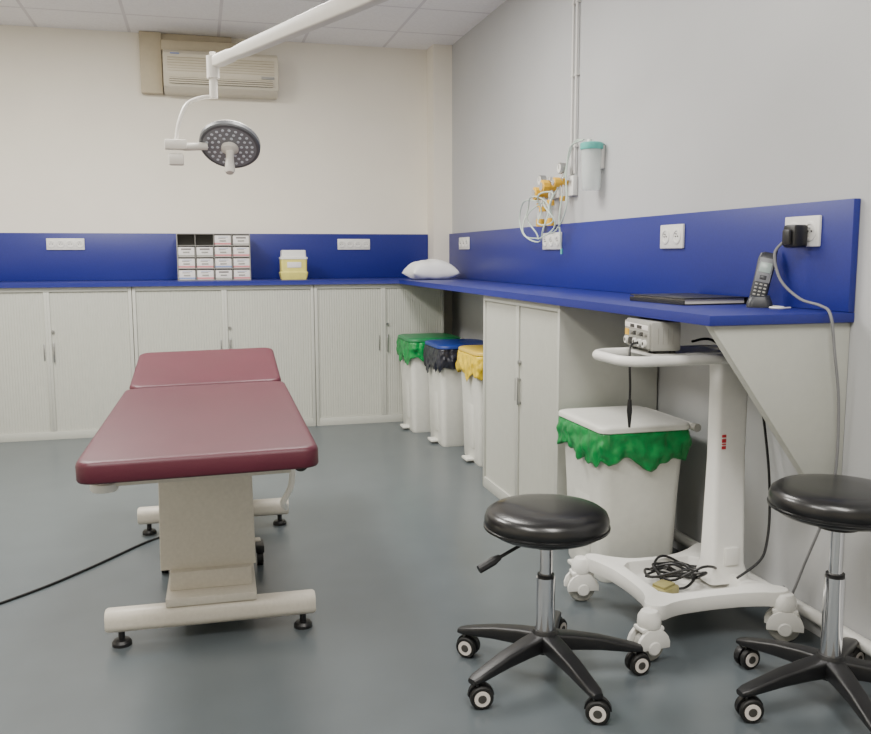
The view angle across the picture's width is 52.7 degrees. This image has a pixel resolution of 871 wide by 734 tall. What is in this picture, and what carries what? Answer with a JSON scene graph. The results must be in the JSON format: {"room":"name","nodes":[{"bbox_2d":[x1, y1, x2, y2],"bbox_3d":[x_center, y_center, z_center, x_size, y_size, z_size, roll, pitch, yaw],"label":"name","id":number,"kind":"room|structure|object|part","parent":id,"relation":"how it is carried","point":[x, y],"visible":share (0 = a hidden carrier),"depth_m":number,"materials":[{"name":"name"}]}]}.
{"room":"medical treatment room","nodes":[
{"label":"medical treatment room","id":0,"kind":"room"},
{"bbox_2d":[0,25,426,280],"bbox_3d":[-2.095,-0.969,6.345,4.670,2.755,0.100,-2,7,-15],"label":"wall","id":1,"kind":"structure","parent":0,"point":[343,138],"depth_m":6.34,"materials":[{"name":"beige paint"}]},
{"bbox_2d":[139,31,236,94],"bbox_3d":[-1.694,-2.130,6.206,0.745,0.412,0.088,-2,7,-15],"label":"duct cover","id":2,"kind":"object","parent":1,"relation":"attached to","point":[151,44],"visible":0.72,"depth_m":6.12,"materials":[{"name":"beige plastic"}]},
{"bbox_2d":[0,233,427,280],"bbox_3d":[-2.147,-0.789,6.287,4.318,0.331,0.024,-2,7,-15],"label":"backsplash","id":3,"kind":"structure","parent":1,"relation":"attached to","point":[23,256],"depth_m":6.32,"materials":[{"name":"blue laminate"}]},
{"bbox_2d":[46,238,84,249],"bbox_3d":[-2.582,-0.859,6.138,0.248,0.076,0.018,-2,7,-15],"label":"wall socket","id":4,"kind":"object","parent":3,"relation":"attached to","point":[51,243],"visible":1,"depth_m":6.13,"materials":[{"name":"white plastic"}]},
{"bbox_2d":[47,240,54,247],"bbox_3d":[-2.673,-0.855,6.111,0.053,0.053,0.010,-2,8,-15],"label":"outlet","id":5,"kind":"object","parent":4,"relation":"attached to","point":[50,243],"depth_m":6.11,"materials":[{"name":"white plastic"}]},
{"bbox_2d":[57,240,64,247],"bbox_3d":[-2.613,-0.857,6.127,0.053,0.053,0.010,-2,8,-15],"label":"outlet","id":6,"kind":"object","parent":4,"relation":"attached to","point":[60,243],"depth_m":6.13,"materials":[{"name":"white plastic"}]},
{"bbox_2d":[66,240,73,247],"bbox_3d":[-2.553,-0.859,6.142,0.053,0.053,0.010,-2,8,-15],"label":"outlet","id":7,"kind":"object","parent":4,"relation":"attached to","point":[69,243],"depth_m":6.14,"materials":[{"name":"white plastic"}]},
{"bbox_2d":[76,240,83,247],"bbox_3d":[-2.493,-0.861,6.158,0.053,0.053,0.010,-2,8,-15],"label":"outlet","id":8,"kind":"object","parent":4,"relation":"attached to","point":[79,243],"depth_m":6.16,"materials":[{"name":"white plastic"}]},
{"bbox_2d":[337,239,369,249],"bbox_3d":[-0.622,-0.928,6.658,0.245,0.075,0.018,-2,7,-15],"label":"wall socket","id":9,"kind":"object","parent":3,"relation":"attached to","point":[343,244],"visible":1,"depth_m":6.65,"materials":[{"name":"white plastic"}]},
{"bbox_2d":[338,241,344,247],"bbox_3d":[-0.707,-0.926,6.632,0.053,0.053,0.010,-2,8,-15],"label":"outlet","id":10,"kind":"object","parent":9,"relation":"attached to","point":[341,244],"depth_m":6.63,"materials":[{"name":"white plastic"}]},
{"bbox_2d":[346,241,352,247],"bbox_3d":[-0.647,-0.928,6.647,0.053,0.053,0.010,-2,8,-15],"label":"outlet","id":11,"kind":"object","parent":9,"relation":"attached to","point":[349,244],"depth_m":6.65,"materials":[{"name":"white plastic"}]},
{"bbox_2d":[355,241,360,247],"bbox_3d":[-0.587,-0.930,6.663,0.053,0.053,0.010,-2,8,-15],"label":"outlet","id":12,"kind":"object","parent":9,"relation":"attached to","point":[357,243],"depth_m":6.67,"materials":[{"name":"white plastic"}]},
{"bbox_2d":[363,241,369,247],"bbox_3d":[-0.527,-0.933,6.679,0.053,0.053,0.010,-2,8,-15],"label":"outlet","id":13,"kind":"object","parent":9,"relation":"attached to","point":[366,244],"depth_m":6.68,"materials":[{"name":"white plastic"}]},
{"bbox_2d":[162,49,278,99],"bbox_3d":[-1.510,-2.063,6.197,0.780,0.280,0.220,-2,7,-15],"label":"air conditioner","id":14,"kind":"object","parent":1,"relation":"attached to","point":[254,76],"visible":0.95,"depth_m":6.13,"materials":[{"name":"plastic"}]},
{"bbox_2d":[167,56,273,74],"bbox_3d":[-1.484,-2.088,6.096,0.720,0.094,0.012,-2,8,-15],"label":"grille","id":15,"kind":"object","parent":14,"relation":"attached to","point":[176,65],"depth_m":6.10,"materials":[{"name":"beige plastic"}]},
{"bbox_3d":[-1.180,-2.031,6.184,0.090,0.018,0.014,-2,8,-15],"label":"control panel","id":16,"kind":"part","parent":14,"relation":"part of","materials":[{"name":"grey plastic"}]},
{"bbox_2d":[0,0,505,49],"bbox_3d":[-1.014,-1.877,2.145,4.670,0.100,8.490,-2,7,-15],"label":"ceiling","id":17,"kind":"structure","parent":0,"point":[406,24],"depth_m":5.76,"materials":[{"name":"tile"}]},
{"bbox_2d":[164,0,387,174],"bbox_3d":[-0.321,-1.357,3.223,1.750,1.207,0.340,5,9,34],"label":"lamp","id":18,"kind":"object","parent":17,"relation":"attached to","point":[229,144],"visible":1,"depth_m":3.62,"materials":[{"name":"white metal"}]},
{"bbox_3d":[-0.864,-0.877,3.702,0.072,0.136,0.101,-2,8,-15],"label":"sterile handle","id":19,"kind":"part","parent":18,"relation":"part of","materials":[{"name":"white plastic"}]},
{"bbox_3d":[-0.869,-0.930,3.709,0.222,0.146,0.180,-2,8,-15],"label":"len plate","id":20,"kind":"part","parent":18,"relation":"part of","materials":[{"name":"grey plastic"}]},
{"bbox_3d":[-0.323,-1.322,3.199,1.513,0.265,0.056,5,9,36],"label":"spring arm","id":21,"kind":"part","parent":18,"relation":"part of","materials":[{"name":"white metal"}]},
{"bbox_2d":[0,422,870,733],"bbox_3d":[-1.007,0.955,2.505,4.670,0.100,8.490,-2,7,-15],"label":"floor","id":22,"kind":"structure","parent":0,"point":[388,534],"depth_m":2.85,"materials":[{"name":"grey laminate"}]},
{"bbox_2d":[0,287,134,442],"bbox_3d":[-2.605,-0.043,5.992,1.078,1.010,0.458,-2,7,-15],"label":"base cabinet","id":23,"kind":"object","parent":22,"relation":"on","point":[67,354],"visible":0.8,"depth_m":5.81,"materials":[{"name":"grey metal"}]},
{"bbox_3d":[-2.797,-0.022,5.730,0.526,0.923,0.014,-2,8,-15],"label":"door","id":24,"kind":"part","parent":23,"relation":"part of","materials":[{"name":"white laminate"}]},
{"bbox_3d":[-2.509,-0.098,5.782,0.010,0.130,0.020,-2,8,-15],"label":"handle","id":25,"kind":"part","parent":23,"relation":"part of","materials":[{"name":"metal"}]},
{"bbox_3d":[-2.297,-0.040,5.862,0.504,0.923,0.014,-2,8,-15],"label":"door","id":26,"kind":"part","parent":23,"relation":"part of","materials":[{"name":"white laminate"}]},
{"bbox_2d":[0,347,318,648],"bbox_3d":[-1.374,0.431,3.207,1.728,0.770,1.960,-2,7,-14],"label":"couch","id":27,"kind":"object","parent":22,"relation":"on","point":[198,425],"visible":1,"depth_m":2.83,"materials":[{"name":"red leather"}]},
{"bbox_3d":[-1.554,0.800,3.136,0.119,0.057,1.719,4,9,32],"label":"power cord","id":28,"kind":"part","parent":27,"relation":"part of","materials":[{"name":"black plastic"}]},
{"bbox_3d":[-0.920,0.319,2.438,0.076,0.050,0.076,-2,7,-14],"label":"adjustment knob","id":29,"kind":"part","parent":27,"relation":"part of","materials":[{"name":"white plastic"}]},
{"bbox_2d":[75,381,318,484],"bbox_3d":[-0.790,0.183,3.002,0.640,0.061,1.347,-3,8,-14],"label":"seat cushion","id":30,"kind":"object","parent":27,"relation":"on","point":[158,432],"depth_m":2.61,"materials":[{"name":"red leather"}]},
{"bbox_3d":[-0.867,0.189,3.322,0.500,0.047,1.750,-3,8,-14],"label":"frame","id":31,"kind":"part","parent":27,"relation":"part of","materials":[{"name":"beige paint"}]},
{"bbox_2d":[129,347,280,388],"bbox_3d":[-1.025,0.018,3.947,0.620,0.056,0.600,-3,15,-14],"label":"cushion","id":32,"kind":"object","parent":27,"relation":"on","point":[242,365],"depth_m":3.89,"materials":[{"name":"red leather"}]},
{"bbox_3d":[-0.450,0.355,2.720,0.092,0.210,0.250,-2,7,-14],"label":"hand lever","id":33,"kind":"part","parent":27,"relation":"part of","materials":[{"name":"white plastic"}]},
{"bbox_2d":[132,285,315,425],"bbox_3d":[-1.496,-0.084,6.286,1.210,1.010,0.458,-2,7,-15],"label":"base cabinet","id":34,"kind":"object","parent":22,"relation":"on","point":[280,318],"visible":0.5,"depth_m":6.07,"materials":[{"name":"grey metal"}]},
{"bbox_3d":[-1.728,-0.061,6.013,0.574,0.923,0.014,-2,8,-15],"label":"door","id":35,"kind":"part","parent":34,"relation":"part of","materials":[{"name":"white laminate"}]},
{"bbox_3d":[-1.165,-0.081,6.162,0.588,0.923,0.014,-2,8,-15],"label":"door","id":36,"kind":"part","parent":34,"relation":"part of","materials":[{"name":"white laminate"}]},
{"bbox_2d":[314,284,443,425],"bbox_3d":[-0.452,-0.122,6.562,0.944,1.010,0.458,-2,7,-15],"label":"base cabinet","id":37,"kind":"object","parent":22,"relation":"on","point":[358,378],"visible":0.67,"depth_m":6.33,"materials":[{"name":"white laminate"}]},
{"bbox_3d":[-0.606,-0.102,6.311,0.470,0.923,0.014,-2,8,-15],"label":"door","id":38,"kind":"part","parent":37,"relation":"part of","materials":[{"name":"white laminate"}]},
{"bbox_3d":[-0.345,-0.176,6.356,0.010,0.130,0.020,-2,8,-15],"label":"handle","id":39,"kind":"part","parent":37,"relation":"part of","materials":[{"name":"metal"}]},
{"bbox_3d":[-0.171,-0.118,6.426,0.426,0.923,0.014,-2,8,-15],"label":"door","id":40,"kind":"part","parent":37,"relation":"part of","materials":[{"name":"white laminate"}]},
{"bbox_2d":[0,277,854,325],"bbox_3d":[-1.499,-0.341,4.185,4.470,0.030,4.500,-2,7,-15],"label":"countertop","id":41,"kind":"structure","parent":37,"relation":"on","point":[604,301],"depth_m":3.72,"materials":[{"name":"blue laminate"}]},
{"bbox_2d":[176,233,250,280],"bbox_3d":[-1.578,-0.783,6.258,0.500,0.325,0.200,-2,7,-15],"label":"storage rack","id":42,"kind":"object","parent":41,"relation":"on","point":[182,240],"visible":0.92,"depth_m":6.28,"materials":[{"name":"grey metal"}]},
{"bbox_2d":[178,258,194,267],"bbox_3d":[-1.755,-0.732,6.201,0.112,0.068,0.154,-2,7,-15],"label":"box","id":43,"kind":"object","parent":42,"relation":"in","point":[182,262],"visible":0.97,"depth_m":6.13,"materials":[{"name":"white cardboard"}]},
{"bbox_2d":[178,247,194,256],"bbox_3d":[-1.755,-0.811,6.191,0.112,0.068,0.154,-2,7,-15],"label":"box","id":44,"kind":"object","parent":42,"relation":"in","point":[182,251],"visible":0.99,"depth_m":6.12,"materials":[{"name":"white cardboard"}]},
{"bbox_2d":[179,270,195,279],"bbox_3d":[-1.755,-0.652,6.211,0.112,0.068,0.154,-2,7,-15],"label":"box","id":45,"kind":"object","parent":42,"relation":"in","point":[183,274],"visible":1,"depth_m":6.14,"materials":[{"name":"white cardboard"}]},
{"bbox_2d":[196,247,212,256],"bbox_3d":[-1.635,-0.816,6.223,0.112,0.068,0.154,-2,7,-15],"label":"box","id":46,"kind":"object","parent":42,"relation":"in","point":[200,251],"visible":1,"depth_m":6.15,"materials":[{"name":"white cardboard"}]},
{"bbox_2d":[197,258,212,267],"bbox_3d":[-1.634,-0.736,6.233,0.112,0.068,0.154,-2,7,-15],"label":"box","id":47,"kind":"object","parent":42,"relation":"in","point":[201,262],"visible":0.99,"depth_m":6.16,"materials":[{"name":"white cardboard"}]},
{"bbox_2d":[197,270,213,279],"bbox_3d":[-1.634,-0.657,6.243,0.112,0.068,0.154,-2,7,-15],"label":"box","id":48,"kind":"object","parent":42,"relation":"in","point":[201,274],"visible":1,"depth_m":6.17,"materials":[{"name":"white cardboard"}]},
{"bbox_2d":[214,235,230,244],"bbox_3d":[-1.514,-0.899,6.245,0.112,0.068,0.154,-2,7,-15],"label":"box","id":49,"kind":"object","parent":42,"relation":"in","point":[218,239],"visible":0.89,"depth_m":6.17,"materials":[{"name":"white cardboard"}]},
{"bbox_2d":[214,247,230,256],"bbox_3d":[-1.514,-0.820,6.255,0.112,0.068,0.154,-2,7,-15],"label":"box","id":50,"kind":"object","parent":42,"relation":"in","point":[219,251],"visible":1,"depth_m":6.18,"materials":[{"name":"white cardboard"}]},
{"bbox_2d":[215,269,231,278],"bbox_3d":[-1.513,-0.661,6.275,0.112,0.068,0.154,-2,7,-15],"label":"box","id":51,"kind":"object","parent":42,"relation":"in","point":[219,273],"visible":0.99,"depth_m":6.21,"materials":[{"name":"white cardboard"}]},
{"bbox_2d":[215,258,231,267],"bbox_3d":[-1.514,-0.741,6.265,0.112,0.068,0.154,-2,7,-15],"label":"box","id":52,"kind":"object","parent":42,"relation":"in","point":[219,262],"visible":1,"depth_m":6.20,"materials":[{"name":"white cardboard"}]},
{"bbox_2d":[232,235,248,244],"bbox_3d":[-1.393,-0.904,6.277,0.112,0.068,0.154,-2,7,-15],"label":"box","id":53,"kind":"object","parent":42,"relation":"in","point":[236,239],"visible":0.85,"depth_m":6.21,"materials":[{"name":"white cardboard"}]},
{"bbox_2d":[232,247,248,256],"bbox_3d":[-1.393,-0.824,6.287,0.112,0.068,0.154,-2,7,-15],"label":"box","id":54,"kind":"object","parent":42,"relation":"in","point":[237,251],"visible":0.94,"depth_m":6.22,"materials":[{"name":"white cardboard"}]},
{"bbox_2d":[233,269,249,278],"bbox_3d":[-1.393,-0.666,6.307,0.112,0.068,0.154,-2,7,-15],"label":"box","id":55,"kind":"object","parent":42,"relation":"in","point":[237,273],"visible":0.99,"depth_m":6.24,"materials":[{"name":"white cardboard"}]},
{"bbox_2d":[233,258,249,267],"bbox_3d":[-1.393,-0.745,6.297,0.112,0.068,0.154,-2,7,-15],"label":"box","id":56,"kind":"object","parent":42,"relation":"in","point":[237,262],"visible":0.92,"depth_m":6.23,"materials":[{"name":"white cardboard"}]},
{"bbox_2d":[279,250,307,279],"bbox_3d":[-1.029,-0.740,6.359,0.200,0.210,0.136,-2,7,-15],"label":"sharps container","id":57,"kind":"object","parent":41,"relation":"on","point":[293,263],"visible":1,"depth_m":6.30,"materials":[{"name":"yellow plastic"}]},
{"bbox_3d":[-1.029,-0.812,6.350,0.196,0.065,0.136,-2,8,-15],"label":"lid","id":58,"kind":"part","parent":57,"relation":"part of","materials":[{"name":"white plastic"}]},
{"bbox_2d":[402,259,459,279],"bbox_3d":[-0.035,-0.698,6.267,0.356,0.143,0.260,-3,8,-21],"label":"pillow","id":59,"kind":"object","parent":41,"relation":"on","point":[429,268],"visible":1,"depth_m":6.17,"materials":[{"name":"white fabric"}]},
{"bbox_2d":[630,293,748,304],"bbox_3d":[0.908,-0.247,3.177,0.261,0.024,0.350,-3,8,-18],"label":"ring binder","id":60,"kind":"object","parent":41,"relation":"on","point":[665,298],"visible":0.89,"depth_m":3.06,"materials":[{"name":"black plastic"}]},
{"bbox_2d":[746,249,790,308],"bbox_3d":[1.065,-0.284,2.821,0.110,0.186,0.179,0,7,2],"label":"cordless phone","id":61,"kind":"object","parent":41,"relation":"on","point":[759,297],"visible":0.98,"depth_m":2.86,"materials":[{"name":"plastic"}]},
{"bbox_3d":[1.079,-0.193,2.804,0.057,0.007,0.122,-2,7,-12],"label":"charger cord","id":62,"kind":"part","parent":61,"relation":"part of","materials":[{"name":"white plastic"}]},
{"bbox_2d":[396,333,464,432],"bbox_3d":[-0.049,0.104,6.183,0.405,0.656,0.457,-2,7,-15],"label":"pedal bin","id":63,"kind":"object","parent":22,"relation":"on","point":[415,381],"visible":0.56,"depth_m":6.02,"materials":[{"name":"white plastic"}]},
{"bbox_3d":[-0.053,-0.208,6.147,0.368,0.028,0.422,-2,8,-15],"label":"lid","id":64,"kind":"part","parent":63,"relation":"part of","materials":[{"name":"green plastic"}]},
{"bbox_2d":[423,339,482,446],"bbox_3d":[0.149,0.161,5.732,0.400,0.656,0.458,-2,7,-15],"label":"pedal bin","id":65,"kind":"object","parent":22,"relation":"on","point":[440,355],"visible":0.49,"depth_m":5.57,"materials":[{"name":"white plastic"}]},
{"bbox_3d":[0.146,-0.151,5.696,0.368,0.028,0.422,-2,8,-15],"label":"lid","id":66,"kind":"part","parent":65,"relation":"part of","materials":[{"name":"blue plastic"}]},
{"bbox_2d":[455,345,482,466],"bbox_3d":[0.357,0.219,5.202,0.407,0.673,0.458,-2,7,-15],"label":"pedal bin","id":67,"kind":"object","parent":22,"relation":"on","point":[469,362],"visible":0.37,"depth_m":5.10,"materials":[{"name":"white plastic"}]},
{"bbox_3d":[0.354,-0.101,5.164,0.368,0.028,0.422,-2,8,-15],"label":"lid","id":68,"kind":"part","parent":67,"relation":"part of","materials":[{"name":"yellow plastic"}]},
{"bbox_2d":[456,494,650,724],"bbox_3d":[0.333,0.640,2.545,0.580,0.509,0.556,2,7,14],"label":"stool","id":69,"kind":"object","parent":22,"relation":"on","point":[547,523],"visible":1,"depth_m":2.44,"materials":[{"name":"black plastic"}]},
{"bbox_3d":[0.216,0.526,2.451,0.220,0.071,0.026,-3,8,-23],"label":"height lever","id":70,"kind":"part","parent":69,"relation":"part of","materials":[{"name":"black plastic"}]},
{"bbox_3d":[0.314,0.432,2.487,0.352,0.082,0.352,2,7,14],"label":"seat","id":71,"kind":"part","parent":69,"relation":"part of","materials":[{"name":"black leather"}]},
{"bbox_2d":[483,295,657,498],"bbox_3d":[0.591,0.180,4.168,0.458,1.010,1.000,-2,7,-15],"label":"base cabinet","id":72,"kind":"object","parent":22,"relation":"on","point":[539,362],"visible":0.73,"depth_m":3.85,"materials":[{"name":"white laminate"}]},
{"bbox_3d":[0.332,0.146,4.343,0.014,0.923,0.476,-2,8,-15],"label":"door","id":73,"kind":"part","parent":72,"relation":"part of","materials":[{"name":"white laminate"}]},
{"bbox_3d":[0.387,0.112,4.073,0.020,0.130,0.010,-2,8,-15],"label":"handle","id":74,"kind":"part","parent":72,"relation":"part of","materials":[{"name":"metal"}]},
{"bbox_3d":[0.455,0.204,3.885,0.014,0.923,0.476,-2,8,-15],"label":"door","id":75,"kind":"part","parent":72,"relation":"part of","materials":[{"name":"white laminate"}]},
{"bbox_2d":[556,405,700,582],"bbox_3d":[0.719,0.482,3.413,0.399,0.601,0.457,-2,7,-15],"label":"pedal bin","id":76,"kind":"object","parent":22,"relation":"on","point":[632,473],"visible":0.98,"depth_m":3.25,"materials":[{"name":"white plastic"}]},
{"bbox_3d":[0.716,0.198,3.380,0.368,0.028,0.422,-2,8,-15],"label":"lid","id":77,"kind":"part","parent":76,"relation":"part of","materials":[{"name":"white plastic"}]},
{"bbox_2d":[564,337,803,660],"bbox_3d":[0.821,0.379,2.879,0.642,0.940,0.567,-2,7,-15],"label":"trolley","id":78,"kind":"object","parent":22,"relation":"on","point":[721,546],"depth_m":2.88,"materials":[{"name":"white plastic"}]},
{"bbox_2d":[624,317,680,427],"bbox_3d":[0.675,0.013,2.875,0.166,0.335,0.225,-1,7,-8],"label":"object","id":79,"kind":"object","parent":78,"relation":"on","point":[652,335],"visible":0.99,"depth_m":2.77,"materials":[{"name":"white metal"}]},
{"bbox_3d":[0.656,-0.108,2.858,0.008,0.080,0.212,-1,7,-8],"label":"panel","id":80,"kind":"part","parent":79,"relation":"part of","materials":[{"name":"white plastic"}]},
{"bbox_2d":[658,328,673,344],"bbox_3d":[0.722,-0.096,2.754,0.050,0.050,0.001,-1,7,-8],"label":"vent","id":81,"kind":"object","parent":79,"relation":"attached to","point":[668,328],"depth_m":2.75,"materials":[{"name":"white plastic"}]},
{"bbox_3d":[0.779,-0.037,2.856,0.513,0.033,0.293,-2,8,-15],"label":"push handle","id":82,"kind":"part","parent":78,"relation":"part of","materials":[{"name":"white plastic"}]},
{"bbox_2d":[652,579,678,593],"bbox_3d":[0.738,0.720,2.841,0.090,0.044,0.064,-7,10,-43],"label":"foot pedal","id":83,"kind":"object","parent":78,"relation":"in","point":[662,585],"visible":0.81,"depth_m":2.83,"materials":[{"name":"yellow plastic"}]},
{"bbox_2d":[631,347,721,355],"bbox_3d":[0.831,-0.041,2.885,0.345,0.028,0.170,-2,8,-15],"label":"shelf","id":84,"kind":"object","parent":78,"relation":"attached to","point":[683,350],"depth_m":2.84,"materials":[{"name":"white plastic"}]},
{"bbox_3d":[0.824,0.678,2.952,0.227,0.097,0.239,5,9,35],"label":"cable coil","id":85,"kind":"part","parent":78,"relation":"part of","materials":[{"name":"black rubber"}]},
{"bbox_2d":[585,543,788,620],"bbox_3d":[0.818,0.710,2.929,0.495,0.061,0.495,-2,8,-15],"label":"base","id":86,"kind":"object","parent":78,"relation":"on","point":[722,587],"depth_m":2.84,"materials":[{"name":"white plastic"}]},
{"bbox_3d":[0.991,0.291,2.896,0.290,0.772,0.200,-2,8,-15],"label":"power cord","id":87,"kind":"part","parent":78,"relation":"part of","materials":[{"name":"black plastic"}]},
{"bbox_2d":[734,474,870,733],"bbox_3d":[1.088,0.610,2.370,0.573,0.609,0.555,5,9,36],"label":"stool","id":88,"kind":"object","parent":22,"relation":"on","point":[839,505],"visible":1,"depth_m":2.31,"materials":[{"name":"black plastic"}]},
{"bbox_3d":[1.063,0.351,2.313,0.352,0.082,0.352,5,9,36],"label":"seat","id":89,"kind":"part","parent":88,"relation":"part of","materials":[{"name":"black leather"}]},
{"bbox_3d":[1.063,0.407,2.321,0.110,0.030,0.140,5,9,36],"label":"seat mount","id":90,"kind":"part","parent":88,"relation":"part of","materials":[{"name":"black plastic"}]},
{"bbox_2d":[452,0,870,661],"bbox_3d":[1.197,-0.541,2.910,0.100,2.755,8.290,-2,7,-15],"label":"wall","id":91,"kind":"structure","parent":0,"point":[693,105],"depth_m":3.44,"materials":[{"name":"grey paint"}]},
{"bbox_2d":[427,44,451,333],"bbox_3d":[0.032,-1.028,6.760,0.145,2.755,0.190,-2,7,-15],"label":"pillar","id":92,"kind":"structure","parent":91,"relation":"attached to","point":[439,57],"depth_m":6.62,"materials":[{"name":"beige paint"}]},
{"bbox_2d":[519,0,584,253],"bbox_3d":[0.592,-1.364,4.590,0.183,1.537,0.821,-3,8,-22],"label":"outlet","id":93,"kind":"object","parent":91,"relation":"attached to","point":[566,186],"visible":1,"depth_m":4.48,"materials":[{"name":"paint"}]},
{"bbox_2d":[580,139,604,169],"bbox_3d":[0.739,-0.959,4.168,0.110,0.240,0.110,-2,7,-15],"label":"canister","id":94,"kind":"object","parent":91,"relation":"attached to","point":[598,147],"visible":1,"depth_m":4.14,"materials":[{"name":"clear plastic"}]},
{"bbox_3d":[0.739,-1.054,4.156,0.110,0.050,0.110,-2,8,-15],"label":"lid","id":95,"kind":"part","parent":94,"relation":"part of","materials":[{"name":"teal plastic"}]},
{"bbox_2d":[449,198,860,311],"bbox_3d":[0.671,-0.587,4.639,0.023,0.331,4.307,-2,7,-15],"label":"backsplash","id":96,"kind":"structure","parent":91,"relation":"attached to","point":[721,251],"depth_m":3.42,"materials":[{"name":"blue laminate"}]},
{"bbox_2d":[459,237,469,248],"bbox_3d":[0.214,-0.881,6.242,0.018,0.080,0.245,-2,7,-15],"label":"wall socket","id":97,"kind":"object","parent":96,"relation":"attached to","point":[464,242],"visible":1,"depth_m":6.24,"materials":[{"name":"white plastic"}]},
{"bbox_2d":[542,232,561,249],"bbox_3d":[0.630,-0.673,4.700,0.018,0.089,0.262,-2,7,-15],"label":"wall socket","id":98,"kind":"object","parent":96,"relation":"attached to","point":[551,241],"visible":0.95,"depth_m":4.70,"materials":[{"name":"white plastic"}]},
{"bbox_2d":[543,236,546,246],"bbox_3d":[0.598,-0.687,4.806,0.010,0.062,0.062,-2,8,-15],"label":"outlet","id":99,"kind":"object","parent":98,"relation":"attached to","point":[544,238],"depth_m":4.80,"materials":[{"name":"white plastic"}]},
{"bbox_2d":[549,235,552,246],"bbox_3d":[0.620,-0.677,4.724,0.010,0.062,0.062,-2,8,-15],"label":"outlet","id":100,"kind":"object","parent":98,"relation":"attached to","point":[550,236],"depth_m":4.72,"materials":[{"name":"white plastic"}]},
{"bbox_2d":[555,235,559,246],"bbox_3d":[0.641,-0.667,4.643,0.010,0.062,0.062,-2,8,-15],"label":"outlet","id":101,"kind":"object","parent":98,"relation":"attached to","point":[557,238],"depth_m":4.64,"materials":[{"name":"white plastic"}]},
{"bbox_2d":[660,224,684,248],"bbox_3d":[0.946,-0.524,3.528,0.018,0.095,0.176,-2,7,-15],"label":"wall socket","id":102,"kind":"object","parent":96,"relation":"attached to","point":[671,236],"visible":1,"depth_m":3.52,"materials":[{"name":"white plastic"}]},
{"bbox_2d":[661,229,668,243],"bbox_3d":[0.931,-0.529,3.569,0.010,0.062,0.062,-2,8,-15],"label":"outlet","id":103,"kind":"object","parent":102,"relation":"attached to","point":[664,232],"depth_m":3.57,"materials":[{"name":"white plastic"}]},
{"bbox_2d":[672,228,680,243],"bbox_3d":[0.954,-0.518,3.485,0.010,0.062,0.062,-2,8,-15],"label":"outlet","id":104,"kind":"object","parent":102,"relation":"attached to","point":[676,232],"depth_m":3.49,"materials":[{"name":"white plastic"}]},
{"bbox_2d":[785,215,821,246],"bbox_3d":[1.152,-0.426,2.766,0.018,0.095,0.166,-2,7,-15],"label":"wall socket","id":105,"kind":"object","parent":96,"relation":"attached to","point":[814,223],"visible":0.48,"depth_m":2.72,"materials":[{"name":"white plastic"}]},
{"bbox_2d":[805,221,816,240],"bbox_3d":[1.159,-0.421,2.725,0.010,0.062,0.062,-2,8,-15],"label":"outlet","id":106,"kind":"object","parent":105,"relation":"attached to","point":[812,225],"depth_m":2.71,"materials":[{"name":"white plastic"}]},
{"bbox_2d":[773,225,839,593],"bbox_3d":[1.143,0.160,2.727,0.068,1.193,0.276,-3,8,-18],"label":"power adapter","id":107,"kind":"object","parent":96,"relation":"attached to","point":[793,236],"visible":0.91,"depth_m":2.71,"materials":[{"name":"black plastic"}]},
{"bbox_2d":[673,528,870,656],"bbox_3d":[1.570,0.962,1.432,0.040,0.040,4.900,-2,7,-15],"label":"trim","id":108,"kind":"structure","parent":91,"relation":"attached to","point":[805,610],"depth_m":2.79,"materials":[{"name":"white plastic"}]},
{"bbox_2d":[705,323,849,474],"bbox_3d":[1.006,0.126,2.606,0.467,0.509,0.035,-2,7,-15],"label":"bracket","id":109,"kind":"object","parent":91,"relation":"attached to","point":[787,371],"visible":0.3,"depth_m":2.60,"materials":[{"name":"grey metal"}]}
]}

